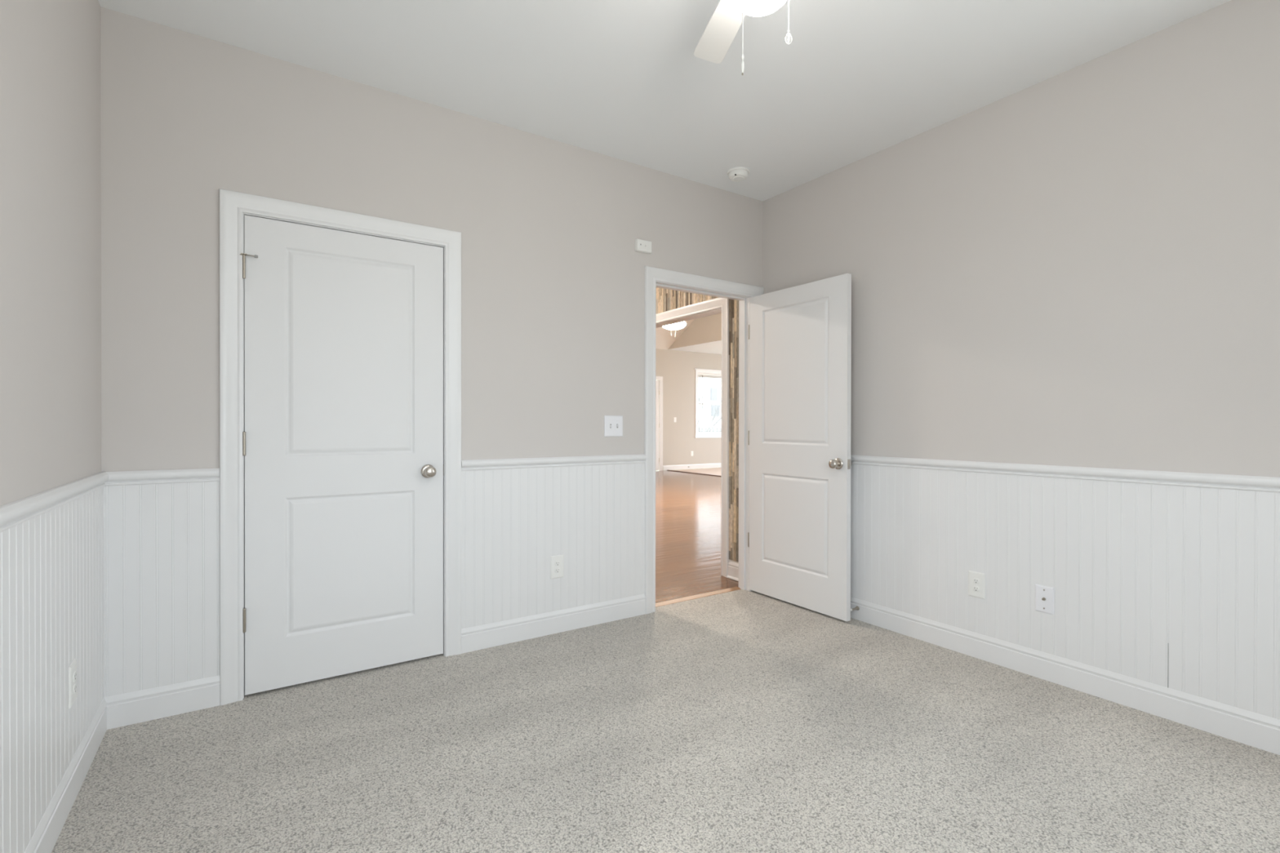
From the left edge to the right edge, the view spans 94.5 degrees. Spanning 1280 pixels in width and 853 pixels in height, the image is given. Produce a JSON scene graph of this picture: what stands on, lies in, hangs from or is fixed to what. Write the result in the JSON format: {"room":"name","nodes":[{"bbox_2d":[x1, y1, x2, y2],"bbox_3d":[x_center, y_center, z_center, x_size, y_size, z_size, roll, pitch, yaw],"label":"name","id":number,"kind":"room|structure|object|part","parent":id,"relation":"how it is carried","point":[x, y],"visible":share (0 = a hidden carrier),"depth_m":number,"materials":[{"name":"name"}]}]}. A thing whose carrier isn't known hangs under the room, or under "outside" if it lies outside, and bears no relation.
{"room":"empty bedroom","nodes":[
{"label":"empty bedroom","id":0,"kind":"room"},
{"bbox_2d":[0,0,101,506],"bbox_3d":[-1.117,-0.211,0.748,0.120,2.744,3.520,0,0,-34],"label":"wall","id":1,"kind":"structure","parent":0,"point":[51,131],"depth_m":1.65,"materials":[{"name":"beige paint"}]},
{"bbox_2d":[0,486,103,852],"bbox_3d":[-1.452,0.642,1.364,0.006,0.830,2.130,0,0,-34],"label":"wainscoting","id":2,"kind":"structure","parent":1,"relation":"attached to","point":[51,562],"depth_m":1.57,"materials":[{"name":"paint"}]},
{"bbox_2d":[0,471,108,532],"bbox_3d":[-1.444,0.204,1.368,0.024,0.054,2.130,0,0,-34],"label":"trim","id":3,"kind":"structure","parent":1,"relation":"attached to","point":[14,513],"depth_m":1.56,"materials":[{"name":"paint"}]},
{"bbox_2d":[24,697,106,852],"bbox_3d":[-1.063,1.099,0.791,0.015,0.122,3.520,0,0,-34],"label":"baseboard","id":4,"kind":"structure","parent":1,"relation":"attached to","point":[44,839],"depth_m":1.77,"materials":[{"name":"paint"}]},
{"bbox_2d":[68,658,76,708],"bbox_3d":[-1.755,0.795,1.831,0.009,0.126,0.080,0,0,-34],"label":"wall outlet","id":5,"kind":"object","parent":1,"relation":"attached to","point":[73,667],"visible":1,"depth_m":1.82,"materials":[{"name":"white plastic"}]},
{"bbox_2d":[72,684,76,694],"bbox_3d":[-1.753,0.814,1.833,0.003,0.026,0.034,0,0,-34],"label":"socket","id":6,"kind":"object","parent":5,"relation":"attached to","point":[74,686],"depth_m":1.83,"materials":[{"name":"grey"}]},
{"bbox_2d":[72,671,76,681],"bbox_3d":[-1.753,0.775,1.833,0.003,0.026,0.034,0,0,-34],"label":"socket","id":7,"kind":"object","parent":5,"relation":"attached to","point":[74,673],"depth_m":1.83,"materials":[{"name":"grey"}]},
{"bbox_2d":[100,6,762,471],"bbox_3d":[-0.660,-0.221,3.233,3.641,2.744,0.105,0,0,-34],"label":"wall","id":8,"kind":"structure","parent":0,"point":[553,273],"depth_m":2.82,"materials":[{"name":"beige paint"}]},
{"bbox_2d":[103,481,219,697],"bbox_3d":[-1.893,0.637,2.347,0.366,0.830,0.006,0,0,-34],"label":"trim","id":9,"kind":"structure","parent":8,"relation":"attached to","point":[162,541],"depth_m":2.34,"materials":[{"name":"paint"}]},
{"bbox_2d":[104,675,219,729],"bbox_3d":[-1.891,1.091,2.345,0.366,0.122,0.015,0,0,-34],"label":"baseboard","id":10,"kind":"structure","parent":8,"relation":"attached to","point":[153,704],"depth_m":2.34,"materials":[{"name":"paint"}]},
{"bbox_2d":[104,467,219,486],"bbox_3d":[-1.887,0.200,2.337,0.366,0.054,0.024,0,0,-34],"label":"trim","id":11,"kind":"structure","parent":8,"relation":"attached to","point":[195,475],"depth_m":2.33,"materials":[{"name":"paint"}]},
{"bbox_2d":[218,188,461,705],"bbox_3d":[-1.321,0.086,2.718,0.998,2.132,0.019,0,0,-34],"label":"trim","id":12,"kind":"structure","parent":8,"relation":"attached to","point":[233,204],"depth_m":2.48,"materials":[{"name":"paint"}]},
{"bbox_2d":[240,214,443,695],"bbox_3d":[-1.326,0.122,2.710,0.842,2.031,0.100,0,0,-34],"label":"door","id":13,"kind":"structure","parent":8,"relation":"in","point":[343,435],"depth_m":2.70,"materials":[{"name":"white paint"}]},
{"bbox_3d":[-1.026,0.221,2.886,0.055,0.055,0.060,0,0,-34],"label":"knob","id":14,"kind":"part","parent":13,"relation":"part of","materials":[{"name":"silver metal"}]},
{"bbox_2d":[461,462,644,629],"bbox_3d":[-0.442,0.636,3.316,1.128,0.830,0.006,0,0,-34],"label":"wainscoting","id":15,"kind":"structure","parent":8,"relation":"attached to","point":[513,521],"depth_m":3.26,"materials":[{"name":"paint"}]},
{"bbox_2d":[461,594,645,653],"bbox_3d":[-0.440,1.090,3.314,1.128,0.122,0.015,0,0,-34],"label":"baseboard","id":16,"kind":"structure","parent":8,"relation":"attached to","point":[510,631],"depth_m":3.27,"materials":[{"name":"paint"}]},
{"bbox_2d":[461,453,646,471],"bbox_3d":[-0.436,0.198,3.306,1.128,0.054,0.024,0,0,-34],"label":"trim","id":17,"kind":"structure","parent":8,"relation":"attached to","point":[519,463],"depth_m":3.26,"materials":[{"name":"paint"}]},
{"bbox_2d":[550,555,564,579],"bbox_3d":[-0.461,0.783,3.295,0.080,0.126,0.009,0,0,-34],"label":"wall outlet","id":18,"kind":"object","parent":8,"relation":"attached to","point":[557,562],"visible":1,"depth_m":3.29,"materials":[{"name":"white plastic"}]},
{"bbox_2d":[555,568,559,573],"bbox_3d":[-0.459,0.802,3.293,0.034,0.026,0.003,0,0,-34],"label":"socket","id":19,"kind":"object","parent":18,"relation":"attached to","point":[557,570],"depth_m":3.29,"materials":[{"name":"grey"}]},
{"bbox_2d":[555,560,559,566],"bbox_3d":[-0.459,0.763,3.293,0.034,0.026,0.003,0,0,-34],"label":"socket","id":20,"kind":"object","parent":18,"relation":"attached to","point":[557,562],"depth_m":3.29,"materials":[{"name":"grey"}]},
{"bbox_2d":[604,415,622,436],"bbox_3d":[-0.151,-0.003,3.498,0.127,0.124,0.019,0,0,-34],"label":"light switch","id":21,"kind":"object","parent":8,"relation":"attached to","point":[613,424],"visible":1,"depth_m":3.50,"materials":[{"name":"white plastic"}]},
{"bbox_2d":[635,238,651,253],"bbox_3d":[0.022,-1.099,3.602,0.109,0.072,0.030,0,0,-34],"label":"sensor box","id":22,"kind":"object","parent":8,"relation":"attached to","point":[641,246],"visible":1,"depth_m":3.58,"materials":[{"name":"white plastic"}]},
{"bbox_2d":[656,281,750,591],"bbox_3d":[0.399,0.115,3.943,0.834,2.068,0.104,0,0,-34],"label":"trim","id":23,"kind":"structure","parent":8,"relation":"attached to","point":[744,301],"depth_m":4.15,"materials":[{"name":"paint"}]},
{"bbox_2d":[644,266,764,613],"bbox_3d":[0.451,0.083,3.901,1.008,2.132,0.019,0,0,-34],"label":"trim","id":24,"kind":"structure","parent":8,"relation":"attached to","point":[652,275],"depth_m":3.65,"materials":[{"name":"paint"}]},
{"bbox_2d":[747,273,852,621],"bbox_3d":[0.998,0.121,3.789,0.166,2.031,0.825,0,0,-34],"label":"door","id":25,"kind":"structure","parent":8,"relation":"in","point":[800,336],"depth_m":3.71,"materials":[{"name":"white paint"}]},
{"bbox_3d":[1.144,0.220,3.476,0.060,0.055,0.055,0,0,-34],"label":"knob","id":26,"kind":"part","parent":25,"relation":"part of","materials":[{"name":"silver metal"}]},
{"bbox_3d":[1.222,0.221,3.455,0.025,0.057,0.002,0,0,-34],"label":"latch plate","id":27,"kind":"part","parent":25,"relation":"part of","materials":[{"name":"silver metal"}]},
{"bbox_2d":[98,0,1230,200],"bbox_3d":[0.394,-1.635,1.741,3.741,0.100,3.745,0,0,-34],"label":"ceiling","id":28,"kind":"structure","parent":0,"point":[855,80],"depth_m":2.55,"materials":[{"name":"white paint"}]},
{"bbox_2d":[727,166,750,181],"bbox_3d":[0.615,-1.569,3.692,0.140,0.047,0.140,0,0,-34],"label":"smoke detector","id":29,"kind":"object","parent":28,"relation":"attached to","point":[739,173],"visible":1,"depth_m":3.65,"materials":[{"name":"white plastic"}]},
{"bbox_2d":[693,0,792,75],"bbox_3d":[0.361,-1.294,1.761,0.821,0.582,0.821,0,0,34],"label":"ceiling fan","id":30,"kind":"object","parent":28,"relation":"hanging from","point":[727,17],"visible":1,"depth_m":2.06,"materials":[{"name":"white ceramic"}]},
{"bbox_3d":[0.293,-1.418,2.104,0.115,0.028,0.370,0,0,-11],"label":"blade","id":31,"kind":"part","parent":30,"relation":"part of","materials":[{"name":"white wood"}]},
{"bbox_3d":[0.307,-1.222,1.702,0.004,0.335,0.045,0,0,43],"label":"pull chain","id":32,"kind":"part","parent":30,"relation":"part of","materials":[{"name":"white metal"}]},
{"bbox_3d":[0.361,-1.314,1.761,0.185,0.124,0.185,0,0,-34],"label":"light globe","id":33,"kind":"part","parent":30,"relation":"part of","materials":[{"name":"white glass"}]},
{"bbox_3d":[0.434,-1.292,1.777,0.033,0.197,0.004,0,0,-14],"label":"pull chain","id":34,"kind":"part","parent":30,"relation":"part of","materials":[{"name":"white metal"}]},
{"bbox_2d":[51,589,1279,852],"bbox_3d":[0.353,1.184,1.705,3.626,0.050,3.706,0,0,-34],"label":"floor","id":35,"kind":"structure","parent":0,"point":[740,721],"depth_m":2.04,"materials":[{"name":"carpet"}]},
{"bbox_2d":[655,348,721,471],"bbox_3d":[-0.330,-0.845,14.294,9.200,3.900,0.140,0,0,-34],"label":"wall","id":36,"kind":"structure","parent":0,"point":[677,368],"depth_m":15.15,"materials":[{"name":"beige paint"}]},
{"bbox_2d":[655,380,659,470],"bbox_3d":[0.089,-0.026,14.512,0.936,2.240,0.055,0,0,-34],"label":"door","id":37,"kind":"structure","parent":36,"relation":"in","point":[657,424],"depth_m":14.72,"materials":[{"name":"white paint"}]},
{"bbox_2d":[655,376,662,471],"bbox_3d":[0.098,-0.071,14.488,1.131,2.355,0.019,0,0,-34],"label":"trim","id":38,"kind":"structure","parent":36,"relation":"attached to","point":[657,378],"depth_m":14.77,"materials":[{"name":"paint"}]},
{"bbox_2d":[662,462,720,470],"bbox_3d":[2.008,1.041,15.772,3.435,0.122,0.015,0,0,-34],"label":"baseboard","id":39,"kind":"structure","parent":36,"relation":"attached to","point":[715,464],"depth_m":15.31,"materials":[{"name":"paint"}]},
{"bbox_2d":[694,368,721,438],"bbox_3d":[1.926,-0.598,15.706,1.170,1.790,0.019,0,0,-34],"label":"trim","id":40,"kind":"structure","parent":36,"relation":"attached to","point":[697,371],"depth_m":15.41,"materials":[{"name":"paint"}]},
{"bbox_2d":[697,403,721,434],"bbox_3d":[1.879,-0.598,15.777,0.980,1.606,0.050,0,0,-34],"label":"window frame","id":41,"kind":"structure","parent":36,"relation":"in","point":[699,433],"depth_m":15.74,"materials":[{"name":"paint"}]},
{"bbox_2d":[697,373,721,409],"bbox_3d":[1.911,-0.917,15.729,0.972,0.959,0.052,0,0,-34],"label":"window blind","id":42,"kind":"object","parent":36,"relation":"attached to","point":[700,375],"visible":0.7,"depth_m":15.61,"materials":[{"name":"white plastic"}]},
{"bbox_3d":[1.908,-1.375,15.732,0.972,0.044,0.040,0,0,-34],"label":"head rail","id":43,"kind":"part","parent":42,"relation":"part of","materials":[{"name":"white plastic"}]},
{"bbox_2d":[655,319,721,354],"bbox_3d":[2.377,-2.284,10.239,9.200,0.740,9.600,0,0,-34],"label":"ceiling","id":44,"kind":"structure","parent":0,"point":[664,340],"depth_m":14.42,"materials":[{"name":"white paint"}]},
{"bbox_2d":[662,321,685,337],"bbox_3d":[0.526,-1.939,8.993,1.276,1.226,1.243,0,0,-34],"label":"ceiling fan","id":45,"kind":"object","parent":44,"relation":"hanging from","point":[675,326],"visible":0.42,"depth_m":8.92,"materials":[{"name":"white glass"}]},
{"bbox_3d":[0.513,-1.550,9.034,0.380,0.137,0.380,0,0,-34],"label":"light globe","id":46,"kind":"part","parent":45,"relation":"part of","materials":[{"name":"white glass"}]},
{"bbox_2d":[667,312,721,349],"bbox_3d":[3.406,-0.826,10.933,0.120,3.900,9.600,0,0,-34],"label":"wall","id":47,"kind":"structure","parent":0,"point":[707,329],"depth_m":13.77,"materials":[{"name":"beige paint"}]},
{"bbox_2d":[668,470,720,476],"bbox_3d":[2.302,1.126,12.491,0.050,0.040,5.800,0,0,-34],"label":"trim","id":48,"kind":"structure","parent":47,"relation":"attached to","point":[668,470],"depth_m":13.96,"materials":[{"name":"brown"}]},
{"bbox_2d":[655,467,738,603],"bbox_3d":[1.347,1.156,10.006,10.940,0.058,8.872,0,0,-34],"label":"floor","id":49,"kind":"structure","parent":0,"point":[688,504],"depth_m":6.26,"materials":[{"name":"brown wood"}]},
{"bbox_2d":[655,586,741,607],"bbox_3d":[0.374,1.153,3.983,0.798,0.013,0.069,0,0,-34],"label":"threshold","id":50,"kind":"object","parent":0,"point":[722,591],"depth_m":3.98,"materials":[{"name":"brown wood"}]},
{"bbox_2d":[762,0,1279,477],"bbox_3d":[1.892,-0.215,2.758,0.115,2.744,3.520,0,0,-34],"label":"wall","id":51,"kind":"structure","parent":0,"point":[1078,266],"depth_m":2.60,"materials":[{"name":"beige paint"}]},
{"bbox_2d":[850,606,859,611],"bbox_3d":[1.266,1.082,3.501,0.073,0.025,0.025,0,0,-34],"label":"door stop","id":52,"kind":"object","parent":51,"relation":"attached to","point":[857,608],"visible":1,"depth_m":3.51,"materials":[{"name":"silver metal"}]},
{"bbox_3d":[1.271,1.082,3.504,0.060,0.025,0.025,0,0,-34],"label":"rod","id":53,"kind":"part","parent":52,"relation":"part of","materials":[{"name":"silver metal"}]},
{"bbox_2d":[968,570,985,599],"bbox_3d":[1.681,0.791,2.953,0.009,0.126,0.080,0,0,-34],"label":"wall outlet","id":54,"kind":"object","parent":51,"relation":"attached to","point":[976,580],"visible":1,"depth_m":2.95,"materials":[{"name":"white plastic"}]},
{"bbox_2d":[972,586,979,591],"bbox_3d":[1.678,0.811,2.951,0.003,0.026,0.034,0,0,-34],"label":"socket","id":55,"kind":"object","parent":54,"relation":"attached to","point":[975,588],"depth_m":2.95,"materials":[{"name":"grey plastic"}]},
{"bbox_2d":[973,577,979,584],"bbox_3d":[1.678,0.772,2.951,0.003,0.026,0.034,0,0,-34],"label":"socket","id":56,"kind":"object","parent":54,"relation":"attached to","point":[975,580],"depth_m":2.95,"materials":[{"name":"grey plastic"}]},
{"bbox_2d":[1035,584,1053,614],"bbox_3d":[1.844,0.791,2.700,0.017,0.122,0.076,0,0,-34],"label":"cable plate","id":57,"kind":"object","parent":51,"relation":"attached to","point":[1044,595],"visible":1,"depth_m":2.70,"materials":[{"name":"white plastic"}]},
{"bbox_2d":[850,464,1279,719],"bbox_3d":[1.584,0.639,3.110,0.006,0.830,2.600,0,0,-34],"label":"wainscoting","id":58,"kind":"structure","parent":51,"relation":"attached to","point":[1148,581],"depth_m":2.54,"materials":[{"name":"paint"}]},
{"bbox_2d":[850,596,1279,755],"bbox_3d":[1.835,1.095,2.727,0.015,0.122,3.520,0,0,-34],"label":"baseboard","id":59,"kind":"structure","parent":51,"relation":"attached to","point":[1249,728],"depth_m":2.54,"materials":[{"name":"paint"}]},
{"bbox_2d":[850,454,1279,493],"bbox_3d":[1.577,0.202,3.103,0.024,0.054,2.600,0,0,-34],"label":"trim","id":60,"kind":"structure","parent":51,"relation":"attached to","point":[1256,483],"depth_m":2.54,"materials":[{"name":"paint"}]},
{"bbox_3d":[-0.097,-0.231,5.773,0.120,2.744,3.495,0,0,-34],"label":"wall","id":61,"kind":"structure","parent":0,"visible":0},
{"bbox_2d":[655,307,721,328],"bbox_3d":[0.169,0.105,5.376,0.121,2.079,1.885,0,0,-34],"label":"trim","id":62,"kind":"structure","parent":61,"relation":"attached to","point":[717,311],"depth_m":4.98,"materials":[{"name":"paint"}]},
{"bbox_2d":[655,297,729,577],"bbox_3d":[0.110,0.070,5.336,0.022,2.149,2.026,0,0,-34],"label":"trim","id":63,"kind":"structure","parent":61,"relation":"attached to","point":[717,303],"depth_m":4.52,"materials":[{"name":"paint"}]},
{"bbox_2d":[656,287,738,562],"bbox_3d":[-0.154,-0.298,5.741,0.009,2.608,3.484,0,0,-34],"label":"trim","id":64,"kind":"structure","parent":61,"relation":"attached to","point":[667,300],"depth_m":4.46,"materials":[{"name":"brown wood"}]},
{"bbox_2d":[726,560,738,581],"bbox_3d":[0.740,1.087,4.390,0.028,0.122,0.253,0,0,-34],"label":"baseboard","id":65,"kind":"structure","parent":61,"relation":"attached to","point":[733,567],"depth_m":4.44,"materials":[{"name":"paint"}]},
{"label":"outside","id":66,"kind":"structure","parent":0,"visible":0},
{"bbox_3d":[-10.872,1.739,37.968,65.000,0.300,50.800,0,0,-34],"label":"ground","id":67,"kind":"structure","parent":66,"visible":0},
{"bbox_2d":[697,377,721,431],"bbox_3d":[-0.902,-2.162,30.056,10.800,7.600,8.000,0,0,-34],"label":"neighbor house","id":68,"kind":"structure","parent":67,"relation":"on","point":[712,387],"depth_m":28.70,"materials":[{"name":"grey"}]},
{"bbox_2d":[710,387,717,400],"bbox_3d":[3.605,-1.580,28.818,0.400,0.620,0.049,0,0,-34],"label":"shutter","id":69,"kind":"object","parent":68,"relation":"hanging from","point":[713,391],"depth_m":28.78,"materials":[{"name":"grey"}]},
{"bbox_2d":[711,404,719,416],"bbox_3d":[3.696,-0.791,28.882,0.500,0.580,0.049,0,0,-34],"label":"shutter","id":70,"kind":"object","parent":68,"relation":"hanging from","point":[713,411],"depth_m":28.79,"materials":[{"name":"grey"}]},
{"bbox_2d":[697,395,721,431],"bbox_3d":[2.522,0.222,22.143,1.948,2.913,0.985,0,0,-19],"label":"bare tree","id":71,"kind":"object","parent":67,"relation":"on","point":[719,406],"visible":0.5,"depth_m":22.20,"materials":[{"name":"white plant"}]},
{"bbox_2d":[697,427,721,431],"bbox_3d":[2.638,0.833,24.041,12.000,1.570,0.062,0,0,-34],"label":"fence","id":72,"kind":"object","parent":67,"relation":"on","point":[717,428],"visible":0.04,"depth_m":24.24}
]}

